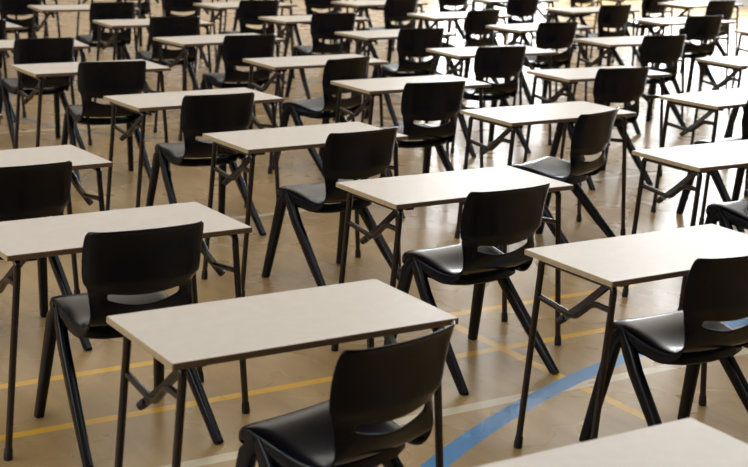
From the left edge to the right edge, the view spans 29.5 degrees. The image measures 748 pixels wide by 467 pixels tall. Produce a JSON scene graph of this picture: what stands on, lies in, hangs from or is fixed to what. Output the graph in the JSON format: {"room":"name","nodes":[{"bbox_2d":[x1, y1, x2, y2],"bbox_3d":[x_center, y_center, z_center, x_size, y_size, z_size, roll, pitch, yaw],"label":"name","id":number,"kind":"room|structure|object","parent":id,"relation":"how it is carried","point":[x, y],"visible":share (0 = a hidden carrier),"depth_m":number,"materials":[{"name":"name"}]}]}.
{"room":"exam hall","nodes":[
{"label":"exam hall","id":0,"kind":"room"},
{"bbox_2d":[0,0,747,466],"bbox_3d":[0.907,-0.598,10.836,25.000,0.100,27.000,-7,17,-32],"label":"floor","id":1,"kind":"structure","parent":0,"point":[480,426],"depth_m":6.95,"materials":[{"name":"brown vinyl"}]},
{"bbox_2d":[0,19,15,121],"bbox_3d":[-3.163,-1.305,11.199,0.518,0.811,0.566,-7,17,-32],"label":"chair","id":2,"kind":"object","parent":1,"relation":"on","point":[2,21],"visible":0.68,"depth_m":11.10,"materials":[{"name":"black plastic"}]},
{"bbox_2d":[2,22,26,117],"bbox_3d":[-3.293,-1.285,11.264,0.952,0.730,0.460,-7,17,-32],"label":"desk","id":3,"kind":"object","parent":1,"relation":"on","point":[9,26],"visible":0.38,"depth_m":11.40,"materials":[{"name":"beige laminate"}]},
{"bbox_2d":[0,0,41,75],"bbox_3d":[-3.506,-1.987,13.867,0.518,0.811,0.566,-7,17,-31],"label":"chair","id":4,"kind":"object","parent":1,"relation":"on","point":[7,7],"visible":0.7,"depth_m":13.66,"materials":[{"name":"black plastic"}]},
{"bbox_2d":[0,37,85,149],"bbox_3d":[-2.421,-1.028,10.198,0.518,0.811,0.566,-7,16,-31],"label":"chair","id":5,"kind":"object","parent":1,"relation":"on","point":[25,50],"visible":0.7,"depth_m":10.03,"materials":[{"name":"black plastic"}]},
{"bbox_2d":[0,160,92,350],"bbox_3d":[-1.538,0.064,5.974,0.518,0.811,0.566,-7,17,-32],"label":"chair","id":6,"kind":"object","parent":1,"relation":"on","point":[40,190],"visible":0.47,"depth_m":5.77,"materials":[{"name":"black plastic"}]},
{"bbox_2d":[0,39,92,145],"bbox_3d":[-2.561,-1.008,10.267,0.952,0.730,0.460,-5,16,-26],"label":"desk","id":7,"kind":"object","parent":1,"relation":"on","point":[5,45],"visible":0.33,"depth_m":10.26,"materials":[{"name":"beige laminate"}]},
{"bbox_2d":[42,0,60,37],"bbox_3d":[-3.589,-1.986,14.017,0.952,0.730,0.460,-6,16,-30],"label":"desk","id":8,"kind":"object","parent":1,"relation":"on","point":[43,1],"visible":0.42,"depth_m":14.07,"materials":[{"name":"black metal"}]},
{"bbox_2d":[0,145,112,293],"bbox_3d":[-1.656,0.044,6.204,0.952,0.730,0.460,-8,17,-34],"label":"desk","id":9,"kind":"object","parent":1,"relation":"on","point":[80,159],"visible":0.72,"depth_m":6.27,"materials":[{"name":"beige laminate"}]},
{"bbox_2d":[28,5,139,88],"bbox_3d":[-2.670,-1.721,13.093,0.952,0.730,0.460,-6,16,-28],"label":"desk","id":10,"kind":"object","parent":1,"relation":"on","point":[43,9],"visible":0.48,"depth_m":12.87,"materials":[{"name":"beige laminate"}]},
{"bbox_2d":[10,59,171,176],"bbox_3d":[-1.835,-0.723,9.236,0.952,0.730,0.460,-7,17,-33],"label":"desk","id":11,"kind":"object","parent":1,"relation":"on","point":[42,71],"visible":0.62,"depth_m":9.07,"materials":[{"name":"beige laminate"}]},
{"bbox_2d":[69,2,134,84],"bbox_3d":[-2.463,-1.739,13.025,0.518,0.811,0.566,-7,17,-32],"label":"chair","id":12,"kind":"object","parent":1,"relation":"on","point":[98,10],"visible":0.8,"depth_m":12.83,"materials":[{"name":"black plastic"}]},
{"bbox_2d":[61,60,150,190],"bbox_3d":[-1.728,-0.737,9.137,0.518,0.811,0.566,-5,16,-25],"label":"chair","id":13,"kind":"object","parent":1,"relation":"on","point":[107,78],"visible":0.83,"depth_m":8.93,"materials":[{"name":"black plastic"}]},
{"bbox_2d":[76,0,166,51],"bbox_3d":[-2.843,-2.449,15.967,0.952,0.730,0.460,-7,17,-32],"label":"desk","id":14,"kind":"object","parent":1,"relation":"on","point":[84,1],"visible":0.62,"depth_m":15.91,"materials":[{"name":"black metal"}]},
{"bbox_2d":[101,0,148,46],"bbox_3d":[-2.740,-2.452,15.829,0.518,0.811,0.566,-6,16,-28],"label":"chair","id":15,"kind":"object","parent":1,"relation":"on","point":[144,5],"visible":0.27,"depth_m":15.81,"materials":[{"name":"black plastic"}]},
{"bbox_2d":[0,202,251,460],"bbox_3d":[-0.959,0.329,5.168,0.952,0.730,0.460,-7,17,-33],"label":"desk","id":16,"kind":"object","parent":1,"relation":"on","point":[21,241],"visible":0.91,"depth_m":5.08,"materials":[{"name":"beige laminate"}]},
{"bbox_2d":[34,221,223,466],"bbox_3d":[-0.885,0.319,5.053,0.518,0.811,0.566,-7,16,-31],"label":"chair","id":17,"kind":"object","parent":1,"relation":"on","point":[123,272],"visible":0.86,"depth_m":4.87,"materials":[{"name":"black plastic"}]},
{"bbox_2d":[93,19,214,103],"bbox_3d":[-1.868,-1.430,12.047,0.952,0.730,0.460,-6,16,-30],"label":"desk","id":18,"kind":"object","parent":1,"relation":"on","point":[120,24],"visible":0.48,"depth_m":11.86,"materials":[{"name":"beige laminate"}]},
{"bbox_2d":[136,16,199,115],"bbox_3d":[-1.738,-1.450,11.980,0.518,0.811,0.566,-5,16,-26],"label":"chair","id":19,"kind":"object","parent":1,"relation":"on","point":[169,26],"visible":0.74,"depth_m":11.76,"materials":[{"name":"black plastic"}]},
{"bbox_2d":[121,0,216,62],"bbox_3d":[-2.151,-2.158,14.906,0.952,0.730,0.460,-7,17,-32],"label":"desk","id":20,"kind":"object","parent":1,"relation":"on","point":[138,4],"visible":0.44,"depth_m":14.89,"materials":[{"name":"black metal"}]},
{"bbox_2d":[146,0,207,66],"bbox_3d":[-2.051,-2.160,14.765,0.518,0.811,0.566,-6,16,-29],"label":"chair","id":21,"kind":"object","parent":1,"relation":"on","point":[168,5],"visible":0.28,"depth_m":14.54,"materials":[{"name":"black plastic"}]},
{"bbox_2d":[103,87,283,210],"bbox_3d":[-1.030,-0.419,8.137,0.952,0.730,0.460,-8,17,-34],"label":"desk","id":22,"kind":"object","parent":1,"relation":"on","point":[143,104],"visible":0.57,"depth_m":7.99,"materials":[{"name":"beige laminate"}]},
{"bbox_2d":[145,92,266,235],"bbox_3d":[-0.956,-0.418,7.977,0.518,0.811,0.566,-7,16,-31],"label":"chair","id":23,"kind":"object","parent":1,"relation":"on","point":[199,114],"visible":0.75,"depth_m":7.81,"materials":[{"name":"black plastic"}]},
{"bbox_2d":[153,33,284,140],"bbox_3d":[-1.200,-1.149,11.024,0.952,0.730,0.460,-9,18,-37],"label":"desk","id":24,"kind":"object","parent":1,"relation":"on","point":[184,42],"visible":0.55,"depth_m":10.79,"materials":[{"name":"beige laminate"}]},
{"bbox_2d":[200,34,278,129],"bbox_3d":[-1.035,-1.139,10.840,0.518,0.811,0.566,-7,16,-31],"label":"chair","id":25,"kind":"object","parent":1,"relation":"on","point":[235,48],"visible":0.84,"depth_m":10.63,"materials":[{"name":"black plastic"}]},
{"bbox_2d":[193,2,296,77],"bbox_3d":[-1.268,-1.888,13.958,0.952,0.730,0.460,-10,18,-39],"label":"desk","id":26,"kind":"object","parent":1,"relation":"on","point":[219,6],"visible":0.44,"depth_m":13.71,"materials":[{"name":"beige laminate"}]},
{"bbox_2d":[214,0,285,83],"bbox_3d":[-1.205,-1.881,13.775,0.518,0.811,0.566,-7,17,-32],"label":"chair","id":27,"kind":"object","parent":1,"relation":"on","point":[249,11],"visible":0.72,"depth_m":13.53,"materials":[{"name":"black plastic"}]},
{"bbox_2d":[209,0,294,44],"bbox_3d":[-1.447,-2.615,16.831,0.952,0.730,0.460,-6,16,-30],"label":"desk","id":28,"kind":"object","parent":1,"relation":"on","point":[225,16],"visible":0.2,"depth_m":16.78,"materials":[{"name":"black metal"}]},
{"bbox_2d":[232,9,284,45],"bbox_3d":[-1.347,-2.618,16.691,0.518,0.811,0.566,-5,16,-26],"label":"chair","id":29,"kind":"object","parent":1,"relation":"on","point":[236,10],"visible":0.02,"depth_m":16.77,"materials":[{"name":"black plastic"}]},
{"bbox_2d":[106,279,457,466],"bbox_3d":[-0.272,0.596,4.202,0.952,0.730,0.460,-7,17,-32],"label":"desk","id":30,"kind":"object","parent":1,"relation":"on","point":[182,338],"visible":0.8,"depth_m":4.06,"materials":[{"name":"beige laminate"}]},
{"bbox_2d":[201,122,407,296],"bbox_3d":[-0.346,-0.134,7.099,0.952,0.730,0.460,-7,17,-33],"label":"desk","id":31,"kind":"object","parent":1,"relation":"on","point":[251,143],"visible":0.66,"depth_m":6.92,"materials":[{"name":"beige laminate"}]},
{"bbox_2d":[262,0,349,55],"bbox_3d":[-0.755,-2.324,15.769,0.952,0.730,0.460,-7,17,-33],"label":"desk","id":32,"kind":"object","parent":1,"relation":"on","point":[339,8],"visible":0.26,"depth_m":15.43,"materials":[{"name":"black metal"}]},
{"bbox_2d":[283,0,339,56],"bbox_3d":[-0.648,-2.328,15.634,0.518,0.811,0.566,-6,16,-29],"label":"chair","id":33,"kind":"object","parent":1,"relation":"on","point":[316,4],"visible":0.34,"depth_m":15.45,"materials":[{"name":"black plastic"}]},
{"bbox_2d":[258,15,370,103],"bbox_3d":[-0.544,-1.587,12.860,0.952,0.730,0.460,-8,17,-35],"label":"desk","id":34,"kind":"object","parent":1,"relation":"on","point":[286,21],"visible":0.34,"depth_m":12.53,"materials":[{"name":"beige laminate"}]},
{"bbox_2d":[241,54,388,173],"bbox_3d":[-0.413,-0.849,9.941,0.952,0.730,0.460,-7,17,-32],"label":"desk","id":35,"kind":"object","parent":1,"relation":"on","point":[278,65],"visible":0.48,"depth_m":9.74,"materials":[{"name":"beige laminate"}]},
{"bbox_2d":[285,12,356,98],"bbox_3d":[-0.452,-1.603,12.773,0.518,0.811,0.566,-5,16,-27],"label":"chair","id":36,"kind":"object","parent":1,"relation":"on","point":[324,26],"visible":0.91,"depth_m":12.56,"materials":[{"name":"black plastic"}]},
{"bbox_2d":[272,56,370,177],"bbox_3d":[-0.325,-0.823,9.682,0.566,0.811,0.518,14,18,39],"label":"chair","id":37,"kind":"object","parent":1,"relation":"on","point":[347,68],"visible":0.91,"depth_m":9.52,"materials":[{"name":"black plastic"}]},
{"bbox_2d":[261,126,400,286],"bbox_3d":[-0.184,-0.149,7.018,0.518,0.811,0.566,-9,18,-38],"label":"chair","id":38,"kind":"object","parent":1,"relation":"on","point":[363,154],"visible":0.73,"depth_m":6.87,"materials":[{"name":"black plastic"}]},
{"bbox_2d":[235,320,454,466],"bbox_3d":[-0.079,0.615,3.985,0.518,0.811,0.566,-12,19,-43],"label":"chair","id":39,"kind":"object","parent":1,"relation":"on","point":[371,388],"visible":1,"depth_m":3.81,"materials":[{"name":"black plastic"}]},
{"bbox_2d":[331,0,427,61],"bbox_3d":[0.048,-2.027,14.699,0.952,0.730,0.460,-9,18,-38],"label":"desk","id":40,"kind":"object","parent":1,"relation":"on","point":[361,4],"visible":0.27,"depth_m":14.43,"materials":[{"name":"beige laminate"}]},
{"bbox_2d":[356,6,403,43],"bbox_3d":[0.122,-2.794,17.600,0.518,0.811,0.566,-6,16,-29],"label":"chair","id":41,"kind":"object","parent":1,"relation":"on","point":[365,10],"visible":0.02,"depth_m":17.50,"materials":[{"name":"black plastic"}]},
{"bbox_2d":[358,0,417,77],"bbox_3d":[0.149,-2.030,14.561,0.518,0.811,0.566,-10,18,-40],"label":"chair","id":42,"kind":"object","parent":1,"relation":"on","point":[394,10],"visible":0.66,"depth_m":14.36,"materials":[{"name":"black plastic"}]},
{"bbox_2d":[333,29,454,122],"bbox_3d":[0.165,-1.309,11.854,0.952,0.730,0.460,-9,18,-36],"label":"desk","id":43,"kind":"object","parent":1,"relation":"on","point":[369,36],"visible":0.38,"depth_m":11.58,"materials":[{"name":"beige laminate"}]},
{"bbox_2d":[364,27,443,125],"bbox_3d":[0.281,-1.322,11.757,0.518,0.811,0.566,-6,16,-30],"label":"chair","id":44,"kind":"object","parent":1,"relation":"on","point":[411,42],"visible":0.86,"depth_m":11.54,"materials":[{"name":"black plastic"}]},
{"bbox_2d":[331,75,490,179],"bbox_3d":[0.223,-0.597,9.026,0.952,0.730,0.460,-7,17,-32],"label":"desk","id":45,"kind":"object","parent":1,"relation":"on","point":[371,88],"visible":0.57,"depth_m":8.89,"materials":[{"name":"beige laminate"}]},
{"bbox_2d":[361,80,465,218],"bbox_3d":[0.260,-0.565,8.739,0.518,0.811,0.566,-6,16,-29],"label":"chair","id":46,"kind":"object","parent":1,"relation":"on","point":[429,101],"visible":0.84,"depth_m":8.53,"materials":[{"name":"black plastic"}]},
{"bbox_2d":[392,2,475,50],"bbox_3d":[0.725,-2.501,16.686,0.952,0.730,0.460,-7,17,-33],"label":"desk","id":47,"kind":"object","parent":1,"relation":"on","point":[467,5],"visible":0.2,"depth_m":16.72,"materials":[{"name":"black metal"}]},
{"bbox_2d":[417,0,467,40],"bbox_3d":[0.825,-2.504,16.546,0.518,0.811,0.566,-7,17,-31],"label":"chair","id":48,"kind":"object","parent":1,"relation":"on","point":[442,3],"visible":0.51,"depth_m":16.45,"materials":[{"name":"black plastic"}]},
{"bbox_2d":[331,166,573,350],"bbox_3d":[0.334,0.143,6.091,0.952,0.730,0.460,-7,17,-32],"label":"desk","id":49,"kind":"object","parent":1,"relation":"on","point":[397,194],"visible":0.71,"depth_m":5.97,"materials":[{"name":"beige laminate"}]},
{"bbox_2d":[407,12,511,82],"bbox_3d":[0.808,-1.740,13.666,0.952,0.730,0.460,-8,17,-34],"label":"desk","id":50,"kind":"object","parent":1,"relation":"on","point":[438,17],"visible":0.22,"depth_m":13.47,"materials":[{"name":"beige laminate"}]},
{"bbox_2d":[434,9,499,82],"bbox_3d":[0.898,-1.757,13.579,0.518,0.811,0.566,-10,18,-40],"label":"chair","id":51,"kind":"object","parent":1,"relation":"on","point":[476,21],"visible":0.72,"depth_m":13.37,"materials":[{"name":"black plastic"}]},
{"bbox_2d":[393,182,559,395],"bbox_3d":[0.412,0.160,5.870,0.518,0.811,0.566,-8,17,-35],"label":"chair","id":52,"kind":"object","parent":1,"relation":"on","point":[490,219],"visible":0.99,"depth_m":5.72,"materials":[{"name":"black plastic"}]},
{"bbox_2d":[440,45,530,156],"bbox_3d":[0.839,-1.035,10.694,0.518,0.811,0.566,-5,16,-27],"label":"chair","id":53,"kind":"object","parent":1,"relation":"on","point":[498,62],"visible":0.75,"depth_m":10.49,"materials":[{"name":"black plastic"}]},
{"bbox_2d":[425,45,558,153],"bbox_3d":[0.890,-1.039,10.884,0.952,0.730,0.460,-6,16,-30],"label":"desk","id":54,"kind":"object","parent":1,"relation":"on","point":[460,54],"visible":0.58,"depth_m":10.76,"materials":[{"name":"beige laminate"}]},
{"bbox_2d":[463,2,536,35],"bbox_3d":[1.684,-2.989,18.767,0.952,0.730,0.460,-7,16,-31],"label":"desk","id":55,"kind":"object","parent":1,"relation":"on","point":[467,2],"visible":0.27,"depth_m":18.76,"materials":[{"name":"black metal"}]},
{"bbox_2d":[484,3,534,38],"bbox_3d":[1.762,-2.990,18.615,0.518,0.811,0.566,-8,17,-34],"label":"chair","id":56,"kind":"object","parent":1,"relation":"on","point":[502,5],"visible":0.08,"depth_m":18.48,"materials":[{"name":"black plastic"}]},
{"bbox_2d":[464,0,558,63],"bbox_3d":[1.523,-2.234,15.735,0.952,0.730,0.460,-7,16,-31],"label":"desk","id":57,"kind":"object","parent":1,"relation":"on","point":[491,3],"visible":0.44,"depth_m":15.59,"materials":[{"name":"beige laminate"}]},
{"bbox_2d":[482,0,541,69],"bbox_3d":[1.504,-2.223,15.524,0.518,0.811,0.566,-7,17,-32],"label":"chair","id":58,"kind":"object","parent":1,"relation":"on","point":[514,8],"visible":0.5,"depth_m":15.30,"materials":[{"name":"black plastic"}]},
{"bbox_2d":[499,21,577,106],"bbox_3d":[1.506,-1.508,12.674,0.518,0.811,0.566,-6,16,-30],"label":"chair","id":59,"kind":"object","parent":1,"relation":"on","point":[549,35],"visible":0.77,"depth_m":12.48,"materials":[{"name":"black plastic"}]},
{"bbox_2d":[483,23,593,106],"bbox_3d":[1.481,-1.508,12.836,0.952,0.730,0.460,-9,18,-37],"label":"desk","id":60,"kind":"object","parent":1,"relation":"on","point":[519,30],"visible":0.48,"depth_m":12.65,"materials":[{"name":"beige laminate"}]},
{"bbox_2d":[454,101,636,250],"bbox_3d":[0.975,-0.334,8.087,0.952,0.730,0.460,-7,17,-33],"label":"desk","id":61,"kind":"object","parent":1,"relation":"on","point":[510,117],"visible":0.7,"depth_m":7.96,"materials":[{"name":"beige laminate"}]},
{"bbox_2d":[494,106,619,247],"bbox_3d":[1.037,-0.306,7.817,0.566,0.811,0.518,12,17,35],"label":"chair","id":62,"kind":"object","parent":1,"relation":"on","point":[591,134],"visible":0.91,"depth_m":7.68,"materials":[{"name":"black plastic"}]},
{"bbox_2d":[523,0,601,44],"bbox_3d":[2.375,-2.698,17.706,0.952,0.730,0.460,-7,17,-32],"label":"desk","id":63,"kind":"object","parent":1,"relation":"on","point":[600,1],"visible":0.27,"depth_m":17.69,"materials":[{"name":"black metal"}]},
{"bbox_2d":[548,0,598,49],"bbox_3d":[2.458,-2.699,17.556,0.518,0.811,0.566,-8,17,-34],"label":"chair","id":64,"kind":"object","parent":1,"relation":"on","point":[572,2],"visible":0.35,"depth_m":17.47,"materials":[{"name":"black plastic"}]},
{"bbox_2d":[542,7,639,69],"bbox_3d":[2.251,-1.967,14.777,0.952,0.730,0.460,-8,17,-34],"label":"desk","id":65,"kind":"object","parent":1,"relation":"on","point":[573,12],"visible":0.38,"depth_m":14.56,"materials":[{"name":"beige laminate"}]},
{"bbox_2d":[523,65,671,176],"bbox_3d":[1.539,-0.755,9.843,0.952,0.730,0.460,-7,16,-31],"label":"desk","id":66,"kind":"object","parent":1,"relation":"on","point":[568,76],"visible":0.62,"depth_m":9.70,"materials":[{"name":"beige laminate"}]},
{"bbox_2d":[564,4,631,68],"bbox_3d":[2.343,-1.982,14.683,0.518,0.811,0.566,-7,17,-33],"label":"chair","id":67,"kind":"object","parent":1,"relation":"on","point":[609,16],"visible":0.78,"depth_m":14.47,"materials":[{"name":"black plastic"}]},
{"bbox_2d":[549,67,652,189],"bbox_3d":[1.561,-0.763,9.713,0.518,0.811,0.566,-6,16,-28],"label":"chair","id":68,"kind":"object","parent":1,"relation":"on","point":[611,85],"visible":0.5,"depth_m":9.49,"materials":[{"name":"black plastic"}]},
{"bbox_2d":[477,418,747,466],"bbox_3d":[0.491,0.897,3.110,0.952,0.730,0.460,-7,17,-32],"label":"desk","id":69,"kind":"object","parent":1,"relation":"on","point":[687,442],"visible":1,"depth_m":3.23,"materials":[{"name":"beige laminate"}]},
{"bbox_2d":[514,224,747,448],"bbox_3d":[1.022,0.413,5.114,0.952,0.730,0.460,-7,17,-32],"label":"desk","id":70,"kind":"object","parent":1,"relation":"on","point":[611,263],"visible":0.77,"depth_m":4.96,"materials":[{"name":"beige laminate"}]},
{"bbox_2d":[589,0,672,62],"bbox_3d":[3.046,-2.416,16.677,0.952,0.730,0.460,-7,17,-32],"label":"desk","id":71,"kind":"object","parent":1,"relation":"on","point":[617,1],"visible":0.41,"depth_m":16.59,"materials":[{"name":"black metal"}]},
{"bbox_2d":[572,36,691,119],"bbox_3d":[2.154,-1.265,11.963,0.952,0.730,0.460,-7,17,-32],"label":"desk","id":72,"kind":"object","parent":1,"relation":"on","point":[608,43],"visible":0.56,"depth_m":11.78,"materials":[{"name":"beige laminate"}]},
{"bbox_2d":[611,0,668,63],"bbox_3d":[3.131,-2.417,16.528,0.518,0.811,0.566,-8,17,-35],"label":"chair","id":73,"kind":"object","parent":1,"relation":"on","point":[647,6],"visible":0.34,"depth_m":16.32,"materials":[{"name":"black plastic"}]},
{"bbox_2d":[605,35,686,134],"bbox_3d":[2.292,-1.286,11.903,0.518,0.811,0.566,-5,16,-26],"label":"chair","id":74,"kind":"object","parent":1,"relation":"on","point":[655,49],"visible":0.64,"depth_m":11.68,"materials":[{"name":"black plastic"}]},
{"bbox_2d":[579,256,747,441],"bbox_3d":[1.122,0.405,4.997,0.518,0.811,0.566,-6,16,-30],"label":"chair","id":75,"kind":"object","parent":1,"relation":"on","point":[716,290],"visible":0.99,"depth_m":4.88,"materials":[{"name":"black plastic"}]},
{"bbox_2d":[631,18,734,99],"bbox_3d":[3.004,-1.722,13.907,0.952,0.730,0.460,-6,16,-29],"label":"desk","id":76,"kind":"object","parent":1,"relation":"on","point":[662,23],"visible":0.48,"depth_m":13.79,"materials":[{"name":"beige laminate"}]},
{"bbox_2d":[622,140,747,310],"bbox_3d":[1.749,-0.045,7.043,0.952,0.730,0.460,-7,17,-32],"label":"desk","id":77,"kind":"object","parent":1,"relation":"on","point":[697,159],"visible":0.89,"depth_m":6.80,"materials":[{"name":"beige laminate"}]},
{"bbox_2d":[647,15,722,93],"bbox_3d":[3.061,-1.734,13.799,0.518,0.811,0.566,-5,16,-26],"label":"chair","id":78,"kind":"object","parent":1,"relation":"on","point":[698,28],"visible":0.73,"depth_m":13.60,"materials":[{"name":"black plastic"}]},
{"bbox_2d":[654,1,743,72],"bbox_3d":[3.657,-2.227,16.014,0.952,0.730,0.460,-8,17,-36],"label":"desk","id":79,"kind":"object","parent":1,"relation":"on","point":[686,6],"visible":0.5,"depth_m":15.81,"materials":[{"name":"beige laminate"}]},
{"bbox_2d":[651,87,747,224],"bbox_3d":[2.243,-0.502,8.937,0.952,0.730,0.460,-9,18,-37],"label":"desk","id":80,"kind":"object","parent":1,"relation":"on","point":[715,101],"visible":0.95,"depth_m":8.67,"materials":[{"name":"beige laminate"}]},
{"bbox_2d":[673,0,736,75],"bbox_3d":[3.687,-2.203,15.755,0.518,0.811,0.566,-7,17,-33],"label":"chair","id":81,"kind":"object","parent":1,"relation":"on","point":[725,8],"visible":0.41,"depth_m":15.53,"materials":[{"name":"black plastic"}]},
{"bbox_2d":[676,100,747,231],"bbox_3d":[2.265,-0.483,8.698,0.518,0.811,0.566,-7,17,-32],"label":"chair","id":82,"kind":"object","parent":1,"relation":"on","point":[716,177],"visible":0.43,"depth_m":8.75,"materials":[{"name":"black plastic"}]},
{"bbox_2d":[690,56,747,144],"bbox_3d":[2.933,-0.971,10.903,0.952,0.730,0.460,-7,17,-32],"label":"desk","id":83,"kind":"object","parent":1,"relation":"on","point":[736,63],"visible":0.76,"depth_m":10.63,"materials":[{"name":"beige laminate"}]},
{"bbox_2d":[704,199,747,229],"bbox_3d":[1.936,-0.058,6.957,0.518,0.811,0.566,-7,17,-33],"label":"chair","id":84,"kind":"object","parent":1,"relation":"on","point":[735,213],"visible":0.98,"depth_m":6.93,"materials":[{"name":"black plastic"}]},
{"bbox_2d":[723,107,743,137],"bbox_3d":[3.037,-0.974,10.765,0.518,0.811,0.566,-6,16,-28],"label":"chair","id":85,"kind":"object","parent":1,"relation":"on","point":[727,131],"visible":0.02,"depth_m":10.87,"materials":[{"name":"black plastic"}]},
{"bbox_2d":[728,30,747,109],"bbox_3d":[3.797,-1.507,13.163,0.952,0.730,0.460,-7,17,-32],"label":"desk","id":86,"kind":"object","parent":1,"relation":"on","point":[743,32],"visible":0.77,"depth_m":13.02,"materials":[{"name":"beige laminate"}]},
{"bbox_2d":[698,0,747,6],"bbox_3d":[11.691,-5.312,16.567,0.202,7.200,27.000,-7,17,-32],"label":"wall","id":87,"kind":"structure","parent":0,"point":[745,2],"depth_m":25.05,"materials":[{"name":"white paint"}]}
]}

